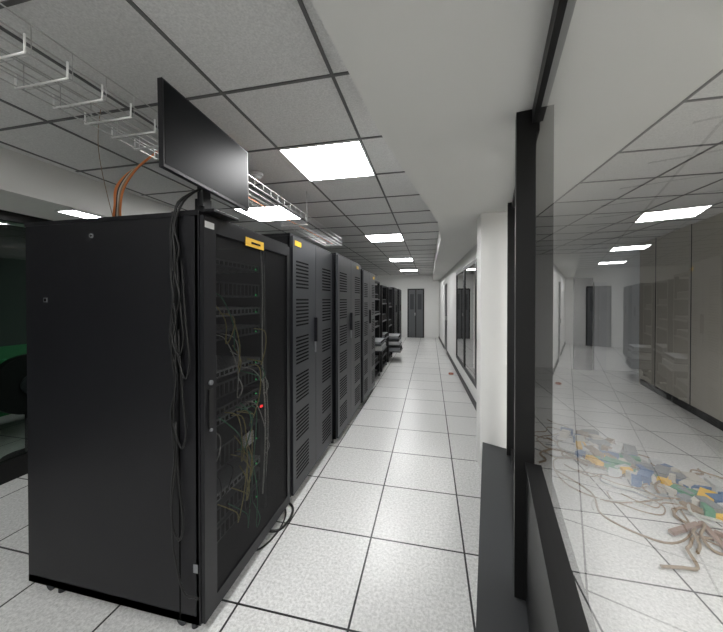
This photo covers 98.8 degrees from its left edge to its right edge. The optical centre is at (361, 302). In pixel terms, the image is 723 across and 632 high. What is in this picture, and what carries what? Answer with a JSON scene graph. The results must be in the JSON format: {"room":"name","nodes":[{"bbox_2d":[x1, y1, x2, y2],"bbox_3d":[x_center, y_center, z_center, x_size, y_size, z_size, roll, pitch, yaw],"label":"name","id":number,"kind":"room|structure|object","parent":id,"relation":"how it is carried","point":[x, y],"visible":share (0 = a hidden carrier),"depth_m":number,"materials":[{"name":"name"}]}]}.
{"room":"server room","nodes":[
{"label":"server room","id":0,"kind":"room"},
{"bbox_2d":[0,223,26,346],"bbox_3d":[-4.684,0.204,6.367,0.100,2.680,16.400,0,1,12],"label":"wall","id":1,"kind":"structure","parent":0,"point":[13,331],"depth_m":4.49,"materials":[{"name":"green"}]},
{"bbox_2d":[0,337,722,631],"bbox_3d":[1.136,1.605,5.140,12.000,0.100,16.500,0,1,12],"label":"floor","id":2,"kind":"structure","parent":0,"point":[381,534],"depth_m":2.13,"materials":[{"name":"tile"}]},
{"bbox_2d":[0,344,26,416],"bbox_3d":[-4.113,1.068,3.636,1.200,1.000,3.700,0,1,12],"label":"worktable","id":3,"kind":"object","parent":2,"relation":"on","point":[6,352],"visible":0.02,"depth_m":3.61,"materials":[{"name":"green"}]},
{"bbox_2d":[0,354,27,461],"bbox_3d":[-3.406,1.047,3.171,0.400,1.050,0.600,0,1,12],"label":"office chair","id":4,"kind":"object","parent":2,"relation":"on","point":[13,371],"visible":0.3,"depth_m":3.03,"materials":[{"name":"black"}]},
{"bbox_2d":[24,210,289,628],"bbox_3d":[-1.187,0.572,2.027,1.131,2.020,0.933,0,1,12],"label":"rack","id":5,"kind":"object","parent":2,"relation":"on","point":[100,380],"visible":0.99,"depth_m":1.60,"materials":[{"name":"black painted metal"},{"name":"glass"},{"name":"plastic"}]},
{"bbox_2d":[169,188,200,599],"bbox_3d":[-0.840,0.423,1.470,0.140,1.958,0.083,0,1,-16],"label":"power cables","id":6,"kind":"object","parent":5,"relation":"hanging from","point":[174,242],"visible":1,"depth_m":1.46,"materials":[{"name":"black plastic"}]},
{"bbox_2d":[157,77,248,221],"bbox_3d":[-0.803,-0.661,1.544,0.240,0.454,0.631,0,1,12],"label":"computer monitor","id":7,"kind":"object","parent":5,"relation":"on","point":[192,147],"visible":0.88,"depth_m":1.44,"materials":[{"name":"black plastic"}]},
{"bbox_2d":[256,502,293,550],"bbox_3d":[-0.603,1.563,2.172,0.137,0.039,0.561,0,1,12],"label":"cable","id":8,"kind":"object","parent":2,"relation":"on","point":[290,503],"visible":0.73,"depth_m":2.16,"materials":[{"name":"black plastic"}]},
{"bbox_2d":[261,233,331,496],"bbox_3d":[-0.959,0.514,3.008,1.152,2.120,0.998,0,1,12],"label":"rack","id":9,"kind":"object","parent":2,"relation":"on","point":[310,264],"visible":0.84,"depth_m":2.74,"materials":[{"name":"black metal"}]},
{"bbox_2d":[331,253,360,442],"bbox_3d":[-0.667,0.504,4.091,1.152,2.120,1.158,0,1,12],"label":"rack","id":10,"kind":"object","parent":2,"relation":"on","point":[346,273],"visible":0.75,"depth_m":3.71,"materials":[{"name":"black metal"}]},
{"bbox_2d":[361,269,374,402],"bbox_3d":[-0.398,0.524,5.214,1.152,2.060,1.008,0,1,12],"label":"rack","id":11,"kind":"object","parent":2,"relation":"on","point":[367,278],"visible":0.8,"depth_m":4.92,"materials":[{"name":"black metal"}]},
{"bbox_2d":[375,280,386,378],"bbox_3d":[0.017,0.555,6.249,0.910,1.980,0.800,0,1,12],"label":"rack","id":12,"kind":"object","parent":2,"relation":"on","point":[380,343],"visible":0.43,"depth_m":6.38,"materials":[{"name":"black metal"}]},
{"bbox_2d":[375,285,388,371],"bbox_3d":[0.201,0.571,7.335,0.800,1.930,0.800,0,1,12],"label":"rack","id":13,"kind":"object","parent":2,"relation":"on","point":[383,317],"visible":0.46,"depth_m":7.00,"materials":[{"name":"black metal"}]},
{"bbox_2d":[382,287,402,361],"bbox_3d":[0.561,0.562,8.382,1.050,1.930,0.800,0,1,12],"label":"rack","id":14,"kind":"object","parent":2,"relation":"on","point":[394,342],"visible":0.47,"depth_m":8.01,"materials":[{"name":"black metal"}]},
{"bbox_2d":[389,287,396,352],"bbox_3d":[0.540,0.525,9.770,1.152,1.980,0.908,0,1,12],"label":"rack","id":15,"kind":"object","parent":2,"relation":"on","point":[394,290],"visible":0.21,"depth_m":9.24,"materials":[{"name":"black metal"}]},
{"bbox_2d":[397,289,400,338],"bbox_3d":[0.843,0.513,11.136,1.152,1.980,0.908,0,1,12],"label":"rack","id":16,"kind":"object","parent":2,"relation":"on","point":[398,290],"visible":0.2,"depth_m":10.66,"materials":[{"name":"black metal"}]},
{"bbox_2d":[476,442,528,631],"bbox_3d":[0.187,1.448,0.173,0.304,0.300,5.643,0,1,22],"label":"trim","id":17,"kind":"structure","parent":2,"relation":"on","point":[498,610],"depth_m":1.61,"materials":[{"name":"grey"}]},
{"bbox_2d":[506,0,589,631],"bbox_3d":[0.193,0.244,0.099,0.100,2.110,5.530,0,1,23],"label":"window","id":18,"kind":"structure","parent":17,"relation":"on","point":[547,568],"depth_m":1.00,"materials":[{"name":"black"}]},
{"bbox_2d":[569,428,722,549],"bbox_3d":[2.610,1.531,2.800,1.036,0.077,1.885,0,1,0],"label":"pile of network parts","id":19,"kind":"object","parent":2,"relation":"on","point":[705,496],"visible":0.97,"depth_m":2.71,"materials":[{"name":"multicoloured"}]},
{"bbox_2d":[569,435,722,570],"bbox_3d":[2.524,1.551,2.866,1.616,0.049,2.402,0,1,-3],"label":"pile","id":20,"kind":"object","parent":2,"relation":"on","point":[586,462],"visible":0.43,"depth_m":2.36,"materials":[{"name":"brown"}]},
{"bbox_2d":[0,0,722,274],"bbox_3d":[1.136,-1.175,5.115,12.000,0.100,16.500,0,1,12],"label":"ceiling","id":21,"kind":"structure","parent":0,"point":[237,44],"depth_m":1.86,"materials":[{"name":"grey"}]},
{"bbox_2d":[55,208,103,218],"bbox_3d":[-2.525,-0.797,2.786,0.200,0.014,0.260,0,1,12],"label":"ceiling light","id":22,"kind":"object","parent":21,"relation":"attached to","point":[74,212],"visible":0.8,"depth_m":2.75,"materials":[{"name":"white plastic"}]},
{"bbox_2d":[0,3,341,245],"bbox_3d":[-0.959,-0.927,1.834,0.290,0.337,5.219,0,1,12],"label":"cable tray","id":23,"kind":"object","parent":21,"relation":"attached to","point":[23,51],"visible":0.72,"depth_m":1.22,"materials":[{"name":"silver metal"}]},
{"bbox_2d":[98,109,332,243],"bbox_3d":[-0.782,-0.777,2.942,0.448,0.658,2.752,0,1,25],"label":"cables","id":24,"kind":"object","parent":23,"relation":"hanging from","point":[119,189],"visible":0.6,"depth_m":1.78,"materials":[{"name":"orange plastic"}]},
{"bbox_2d":[250,171,262,179],"bbox_3d":[-0.896,-1.079,2.648,0.110,0.048,0.110,0,1,12],"label":"smoke detector","id":25,"kind":"object","parent":21,"relation":"attached to","point":[257,175],"visible":0.88,"depth_m":2.62,"materials":[{"name":"white plastic"}]},
{"bbox_2d":[233,205,300,221],"bbox_3d":[-1.149,-1.107,3.861,0.600,0.014,0.600,0,1,12],"label":"ceiling light","id":26,"kind":"object","parent":21,"relation":"attached to","point":[252,213],"visible":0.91,"depth_m":3.83,"materials":[{"name":"white plastic"}]},
{"bbox_2d":[278,139,375,180],"bbox_3d":[-0.238,-1.094,2.430,0.600,0.014,0.600,0,1,12],"label":"ceiling light","id":27,"kind":"object","parent":21,"relation":"attached to","point":[343,159],"visible":1,"depth_m":2.37,"materials":[{"name":"white plastic"}]},
{"bbox_2d":[0,0,722,274],"bbox_3d":[1.760,-1.120,4.926,7.100,0.006,16.400,0,1,12],"label":"grid","id":28,"kind":"object","parent":21,"relation":"attached to","point":[7,3],"depth_m":2.14,"materials":[{"name":"black metal"}]},
{"bbox_2d":[365,233,403,241],"bbox_3d":[0.412,-1.120,5.359,0.600,0.014,0.600,0,1,12],"label":"ceiling light","id":29,"kind":"object","parent":21,"relation":"attached to","point":[380,237],"visible":0.99,"depth_m":5.30,"materials":[{"name":"white plastic"}]},
{"bbox_2d":[389,258,412,261],"bbox_3d":[1.061,-1.145,8.287,0.600,0.014,0.600,0,1,12],"label":"ceiling panel","id":30,"kind":"object","parent":21,"relation":"attached to","point":[395,259],"visible":0.94,"depth_m":8.18,"materials":[{"name":"white plastic"}]},
{"bbox_2d":[375,274,438,337],"bbox_3d":[2.911,0.145,13.133,12.000,2.680,0.100,0,1,12],"label":"wall","id":31,"kind":"structure","parent":0,"point":[402,282],"depth_m":13.14,"materials":[{"name":"paint"}]},
{"bbox_2d":[0,210,51,484],"bbox_3d":[-2.438,0.359,5.870,0.060,2.380,16.400,0,1,12],"label":"window","id":32,"kind":"structure","parent":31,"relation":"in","point":[15,467],"depth_m":2.77,"materials":[{"name":"black"}]},
{"bbox_2d":[0,146,173,225],"bbox_3d":[-2.365,-0.991,5.842,1.250,0.320,16.400,0,1,12],"label":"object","id":33,"kind":"structure","parent":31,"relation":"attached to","point":[30,186],"depth_m":2.57,"materials":[{"name":"paint"}]},
{"bbox_2d":[407,289,423,337],"bbox_3d":[2.304,0.445,13.170,0.700,2.080,0.094,0,1,12],"label":"door","id":34,"kind":"structure","parent":31,"relation":"in","point":[415,297],"depth_m":13.17,"materials":[{"name":"black metal"}]},
{"bbox_2d":[439,245,476,400],"bbox_3d":[2.399,0.325,8.024,0.140,2.410,10.111,0,1,10],"label":"wall","id":35,"kind":"structure","parent":0,"point":[449,278],"depth_m":7.79,"materials":[{"name":"paint"}]},
{"bbox_2d":[445,284,446,350],"bbox_3d":[2.663,0.465,9.708,0.127,2.100,0.900,0,1,12],"label":"door","id":36,"kind":"structure","parent":35,"relation":"in","point":[446,284],"depth_m":9.59,"materials":[{"name":"black metal"}]},
{"bbox_2d":[439,337,475,409],"bbox_3d":[2.326,1.480,8.066,0.014,0.100,10.057,0,1,10],"label":"baseboard","id":37,"kind":"structure","parent":35,"relation":"attached to","point":[472,399],"depth_m":5.87,"materials":[{"name":"black"}]},
{"bbox_2d":[456,268,463,368],"bbox_3d":[2.074,0.285,6.295,0.160,1.880,1.223,0,1,10],"label":"window","id":38,"kind":"structure","parent":35,"relation":"in","point":[460,274],"depth_m":6.29,"materials":[{"name":"black"}]},
{"bbox_2d":[464,259,475,385],"bbox_3d":[1.852,0.295,5.098,0.160,1.880,1.223,0,1,10],"label":"window","id":39,"kind":"structure","parent":35,"relation":"in","point":[470,269],"depth_m":5.06,"materials":[{"name":"black"}]},
{"bbox_2d":[475,258,476,387],"bbox_3d":[1.630,0.306,3.901,0.160,1.880,1.223,0,1,10],"label":"window","id":40,"kind":"structure","parent":35,"relation":"in","point":[476,258],"depth_m":4.46,"materials":[{"name":"black"}]},
{"bbox_2d":[311,0,722,280],"bbox_3d":[1.345,-0.999,5.019,1.550,0.290,16.400,0,1,12],"label":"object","id":41,"kind":"structure","parent":35,"relation":"attached to","point":[444,83],"depth_m":1.12,"materials":[{"name":"paint"}]},
{"bbox_2d":[476,212,506,469],"bbox_3d":[1.277,0.369,2.993,0.280,2.410,0.250,0,1,12],"label":"wall column","id":42,"kind":"structure","parent":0,"point":[491,388],"depth_m":2.88,"materials":[{"name":"paint"}]},
{"bbox_2d":[565,252,639,371],"bbox_3d":[4.644,0.196,7.320,4.100,2.680,0.100,0,1,12],"label":"wall","id":43,"kind":"structure","parent":0,"point":[620,270],"depth_m":7.03,"materials":[{"name":"paint"}]},
{"bbox_2d":[573,278,606,370],"bbox_3d":[5.231,0.488,7.084,0.650,2.100,0.111,0,1,12],"label":"door","id":44,"kind":"structure","parent":43,"relation":"in","point":[589,326],"depth_m":7.09,"materials":[{"name":"grey"}]},
{"bbox_2d":[639,212,722,421],"bbox_3d":[3.335,0.251,1.085,0.106,2.680,10.600,0,1,23],"label":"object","id":45,"kind":"structure","parent":0,"point":[681,303],"depth_m":4.55,"materials":[{"name":"grey"}]},
{"bbox_2d":[640,379,722,430],"bbox_3d":[3.266,1.541,1.072,0.015,0.100,10.500,0,1,23],"label":"baseboard","id":46,"kind":"structure","parent":45,"relation":"attached to","point":[711,420],"depth_m":4.49,"materials":[{"name":"black"}]}
]}

